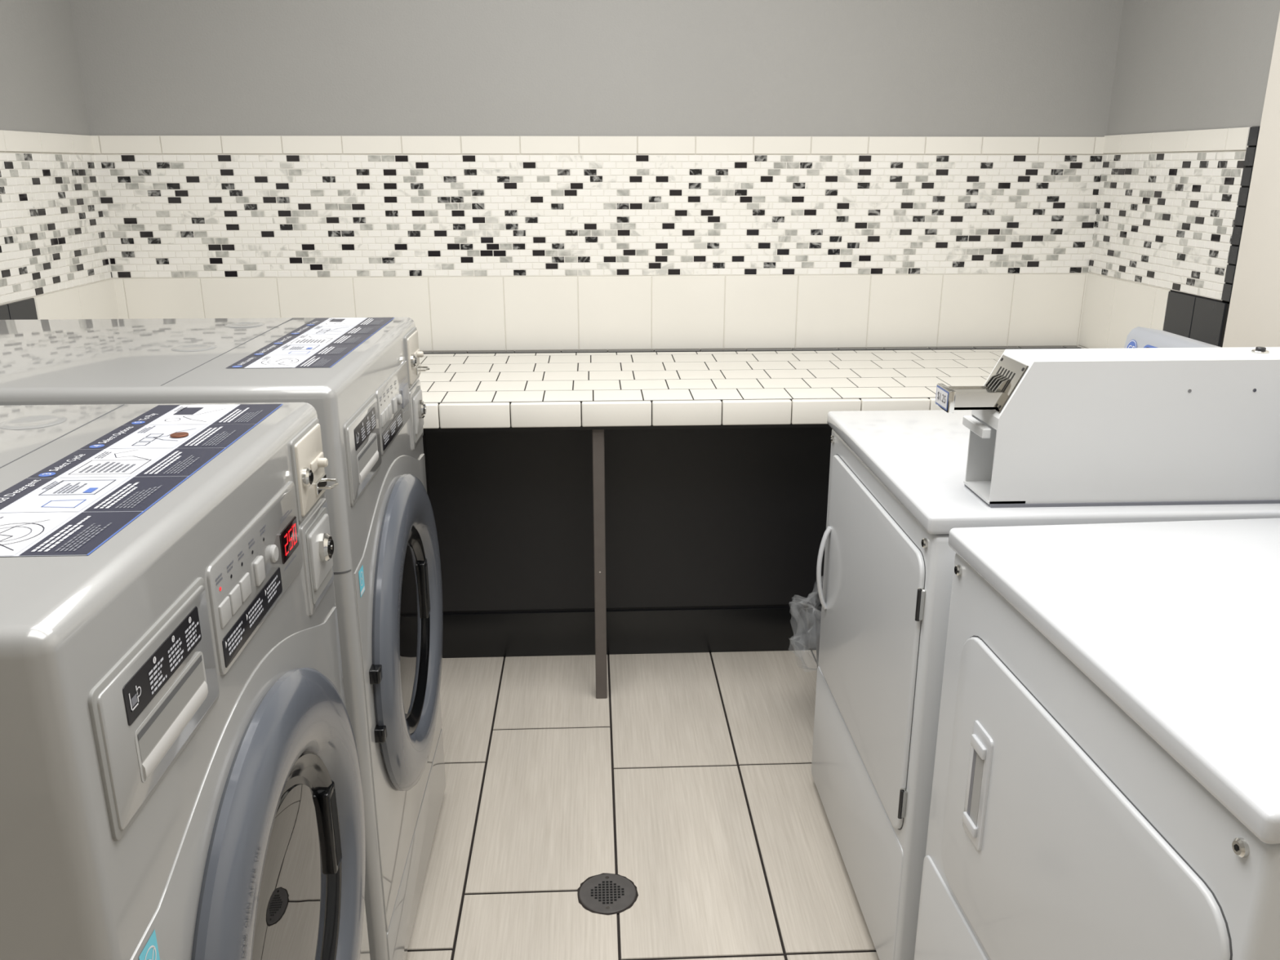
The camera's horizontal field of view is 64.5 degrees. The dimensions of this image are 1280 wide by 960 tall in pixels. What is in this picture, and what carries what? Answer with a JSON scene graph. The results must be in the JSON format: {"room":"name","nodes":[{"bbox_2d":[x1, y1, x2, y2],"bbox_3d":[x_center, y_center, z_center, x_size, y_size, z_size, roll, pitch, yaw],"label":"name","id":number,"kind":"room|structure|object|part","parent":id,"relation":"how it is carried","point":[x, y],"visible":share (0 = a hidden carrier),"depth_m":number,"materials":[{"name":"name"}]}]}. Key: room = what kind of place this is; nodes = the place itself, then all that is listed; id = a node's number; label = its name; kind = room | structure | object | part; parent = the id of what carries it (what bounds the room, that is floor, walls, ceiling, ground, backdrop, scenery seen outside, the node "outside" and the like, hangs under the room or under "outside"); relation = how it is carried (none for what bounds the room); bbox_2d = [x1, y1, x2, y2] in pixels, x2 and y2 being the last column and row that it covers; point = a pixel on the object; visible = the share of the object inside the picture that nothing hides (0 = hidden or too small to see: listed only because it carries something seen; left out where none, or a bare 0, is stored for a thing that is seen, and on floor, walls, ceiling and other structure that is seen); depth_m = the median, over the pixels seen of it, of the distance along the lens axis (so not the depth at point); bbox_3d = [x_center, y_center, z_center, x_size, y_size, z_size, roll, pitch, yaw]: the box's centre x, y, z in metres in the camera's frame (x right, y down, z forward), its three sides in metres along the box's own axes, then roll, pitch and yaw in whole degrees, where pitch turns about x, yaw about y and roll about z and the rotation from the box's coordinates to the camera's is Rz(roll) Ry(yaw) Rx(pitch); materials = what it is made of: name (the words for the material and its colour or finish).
{"room":"laundry","nodes":[
{"label":"laundry","id":0,"kind":"room"},
{"bbox_2d":[0,0,119,319],"bbox_3d":[-1.576,-0.090,0.772,0.108,2.550,4.875,-1,17,-3],"label":"wall","id":1,"kind":"structure","parent":0,"point":[55,260],"depth_m":2.78,"materials":[{"name":"tile"}]},
{"bbox_2d":[69,0,1124,351],"bbox_3d":[-0.095,-0.846,3.214,3.307,2.550,0.107,-1,17,-3],"label":"wall","id":2,"kind":"structure","parent":0,"point":[485,175],"depth_m":3.12,"materials":[{"name":"tile"}]},
{"bbox_2d":[422,426,832,613],"bbox_3d":[-0.081,0.088,3.199,3.107,0.774,0.474,-1,17,-3],"label":"wall","id":3,"kind":"structure","parent":0,"point":[723,517],"depth_m":2.96,"materials":[{"name":"black paint"}]},
{"bbox_2d":[442,606,816,657],"bbox_3d":[-0.070,0.460,3.064,3.107,0.143,0.012,-1,17,-3],"label":"baseboard","id":4,"kind":"structure","parent":3,"relation":"attached to","point":[534,633],"depth_m":3.06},
{"bbox_2d":[405,649,879,959],"bbox_3d":[0.022,1.144,1.233,3.307,0.080,5.075,-1,17,-3],"label":"floor","id":5,"kind":"structure","parent":0,"point":[691,783],"depth_m":2.31,"materials":[{"name":"tile"}]},
{"bbox_2d":[0,402,370,959],"bbox_3d":[-0.821,0.540,1.143,0.906,1.127,0.701,-1,17,-3],"label":"washing machine","id":6,"kind":"object","parent":5,"relation":"on","point":[180,775],"visible":1,"depth_m":0.92,"materials":[{"name":"silver metal"}]},
{"bbox_3d":[-0.394,0.178,0.836,0.009,0.125,0.220,-1,17,-3],"label":"detergent drawer","id":7,"kind":"part","parent":6,"relation":"part of","materials":[{"name":"grey plastic"}]},
{"bbox_3d":[-0.389,0.195,0.849,0.002,0.046,0.142,-1,17,-3],"label":"drawer pull","id":8,"kind":"part","parent":6,"relation":"part of","materials":[{"name":"plastic"}]},
{"bbox_2d":[169,431,188,437],"bbox_3d":[-0.520,-0.051,1.144,0.019,0.002,0.019,-1,17,-3],"label":"coin","id":9,"kind":"object","parent":6,"relation":"on","point":[180,434],"visible":1,"depth_m":1.14,"materials":[{"name":"orange metal"}]},
{"bbox_3d":[-0.406,0.622,1.189,0.008,0.882,0.660,-1,17,-3],"label":"panel","id":10,"kind":"part","parent":6,"relation":"part of","materials":[{"name":"silver metal"}]},
{"bbox_3d":[-0.407,0.094,1.086,0.008,0.112,0.284,-1,17,-3],"label":"control panel","id":11,"kind":"part","parent":6,"relation":"part of","materials":[{"name":"silver metal"}]},
{"bbox_3d":[-0.386,0.508,1.155,0.035,0.580,0.580,-1,17,-3],"label":"door","id":12,"kind":"part","parent":6,"relation":"part of","materials":[{"name":"grey plastic"}]},
{"bbox_3d":[-0.393,0.508,1.155,0.004,0.310,0.310,-1,17,-3],"label":"glass","id":13,"kind":"part","parent":6,"relation":"part of","materials":[{"name":"clear glass"}]},
{"bbox_3d":[-0.405,-0.022,1.289,0.015,0.014,0.056,-1,17,-3],"label":"knob","id":14,"kind":"part","parent":6,"relation":"part of","materials":[{"name":"beige plastic"}]},
{"bbox_3d":[-0.400,0.450,1.311,0.014,0.120,0.034,-1,17,-3],"label":"handle","id":15,"kind":"part","parent":6,"relation":"part of","materials":[{"name":"black plastic"}]},
{"bbox_2d":[0,316,445,959],"bbox_3d":[-0.858,0.310,1.885,0.906,1.127,0.701,-1,17,-3],"label":"washing machine","id":16,"kind":"object","parent":5,"relation":"on","point":[360,376],"visible":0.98,"depth_m":1.67,"materials":[{"name":"silver metal"}]},
{"bbox_3d":[-0.431,-0.051,1.579,0.009,0.125,0.220,-1,17,-3],"label":"detergent drawer","id":17,"kind":"part","parent":16,"relation":"part of","materials":[{"name":"grey plastic"}]},
{"bbox_3d":[-0.426,-0.035,1.591,0.002,0.046,0.142,-1,17,-3],"label":"drawer pull","id":18,"kind":"part","parent":16,"relation":"part of","materials":[{"name":"plastic"}]},
{"bbox_3d":[-0.444,-0.136,1.829,0.008,0.112,0.284,-1,17,-3],"label":"control panel","id":19,"kind":"part","parent":16,"relation":"part of","materials":[{"name":"silver metal"}]},
{"bbox_3d":[-0.443,0.393,1.931,0.008,0.882,0.660,-1,17,-3],"label":"panel","id":20,"kind":"part","parent":16,"relation":"part of","materials":[{"name":"silver metal"}]},
{"bbox_3d":[-0.422,0.279,1.897,0.035,0.580,0.580,-1,17,-3],"label":"door","id":21,"kind":"part","parent":16,"relation":"part of","materials":[{"name":"grey plastic"}]},
{"bbox_3d":[-0.430,0.279,1.897,0.004,0.310,0.310,-1,17,-3],"label":"glass","id":22,"kind":"part","parent":16,"relation":"part of","materials":[{"name":"clear glass"}]},
{"bbox_3d":[-0.442,-0.252,2.032,0.015,0.014,0.056,-1,17,-3],"label":"knob","id":23,"kind":"part","parent":16,"relation":"part of","materials":[{"name":"beige plastic"}]},
{"bbox_3d":[-0.436,0.220,2.053,0.014,0.120,0.034,-1,17,-3],"label":"handle","id":24,"kind":"part","parent":16,"relation":"part of","materials":[{"name":"black plastic"}]},
{"bbox_2d":[577,873,638,915],"bbox_3d":[-0.066,0.842,2.067,0.124,0.003,0.125,-1,17,-3],"label":"floor drain","id":25,"kind":"object","parent":5,"relation":"on","point":[606,894],"visible":1,"depth_m":2.06,"materials":[{"name":"metal"}]},
{"bbox_2d":[418,346,1081,698],"bbox_3d":[-0.076,0.097,3.045,3.079,0.850,0.769,-1,17,-3],"label":"countertop","id":26,"kind":"structure","parent":5,"relation":"on","point":[597,391],"depth_m":2.73,"materials":[{"name":"tile"}]},
{"bbox_3d":[-0.108,0.234,2.724,0.031,0.776,0.030,-1,17,-3],"label":"support post","id":27,"kind":"part","parent":26,"relation":"part of","materials":[{"name":"silver metal"}]},
{"bbox_2d":[418,348,1033,422],"bbox_3d":[-0.076,-0.287,2.934,3.079,0.048,0.753,-1,17,-3],"label":"countertop","id":28,"kind":"structure","parent":26,"relation":"on","point":[651,376],"depth_m":2.89,"materials":[{"name":"tile"}]},
{"bbox_3d":[-0.078,-0.414,3.267,3.049,0.005,0.039,-1,17,-3],"label":"trim","id":29,"kind":"part","parent":26,"relation":"part of","materials":[{"name":"black tile"}]},
{"bbox_2d":[813,601,822,666],"bbox_3d":[0.598,0.471,2.643,0.441,0.372,0.443,-1,17,-3],"label":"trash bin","id":30,"kind":"object","parent":5,"relation":"on","point":[817,609],"visible":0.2,"depth_m":2.63,"materials":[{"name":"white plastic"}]},
{"bbox_2d":[811,326,1279,959],"bbox_3d":[0.780,0.274,1.962,0.774,1.150,0.690,-1,17,-3],"label":"dryer","id":31,"kind":"object","parent":5,"relation":"on","point":[1163,426],"visible":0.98,"depth_m":1.60,"materials":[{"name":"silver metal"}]},
{"bbox_3d":[0.396,0.190,2.191,0.028,0.189,0.018,-1,17,-3],"label":"handle","id":32,"kind":"part","parent":31,"relation":"part of","materials":[{"name":"white plastic"}]},
{"bbox_3d":[0.427,0.662,2.064,0.004,0.288,0.670,-1,17,-3],"label":"panel","id":33,"kind":"part","parent":31,"relation":"part of","materials":[{"name":"white metal"}]},
{"bbox_3d":[0.424,0.271,1.930,0.008,0.508,0.618,-1,17,-3],"label":"door","id":34,"kind":"part","parent":31,"relation":"part of","materials":[{"name":"white metal"}]},
{"bbox_3d":[0.552,-0.148,1.555,0.042,0.071,0.095,-1,17,-3],"label":"slot plate","id":35,"kind":"part","parent":31,"relation":"part of","materials":[{"name":"silver metal"}]},
{"bbox_3d":[0.792,-0.038,1.865,0.751,0.031,0.690,-1,17,-3],"label":"lid","id":36,"kind":"part","parent":31,"relation":"part of","materials":[{"name":"white metal"}]},
{"bbox_2d":[914,518,1279,959],"bbox_3d":[0.849,0.513,1.285,0.757,1.094,0.690,-1,17,-5],"label":"dryer","id":37,"kind":"object","parent":5,"relation":"on","point":[1106,782],"visible":1,"depth_m":1.18,"materials":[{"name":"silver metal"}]},
{"bbox_3d":[0.486,0.853,1.357,0.006,0.342,0.664,-1,17,-5],"label":"panel","id":38,"kind":"part","parent":37,"relation":"part of","materials":[{"name":"white metal"}]},
{"bbox_3d":[0.462,0.421,1.395,0.010,0.175,0.060,-1,17,-5],"label":"handle","id":39,"kind":"part","parent":37,"relation":"part of","materials":[{"name":"plastic"}]},
{"bbox_3d":[0.487,0.487,1.213,0.008,0.410,0.595,-1,17,-5],"label":"door","id":40,"kind":"part","parent":37,"relation":"part of","materials":[{"name":"white metal"}]},
{"bbox_3d":[0.852,0.174,1.180,0.751,0.031,0.690,-1,17,-5],"label":"lid","id":41,"kind":"part","parent":37,"relation":"part of","materials":[{"name":"white metal"}]},
{"bbox_2d":[1077,0,1279,348],"bbox_3d":[1.619,-0.135,0.916,0.109,2.550,4.875,-1,17,-3],"label":"wall","id":42,"kind":"structure","parent":0,"point":[1189,86],"depth_m":2.79,"materials":[{"name":"tile"}]},
{"bbox_2d":[1222,12,1279,347],"bbox_3d":[1.586,-0.019,0.543,0.012,2.550,4.098,-1,17,-3],"label":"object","id":43,"kind":"structure","parent":42,"relation":"attached to","point":[1253,320],"depth_m":2.42,"materials":[{"name":"beige paint"}]}
]}

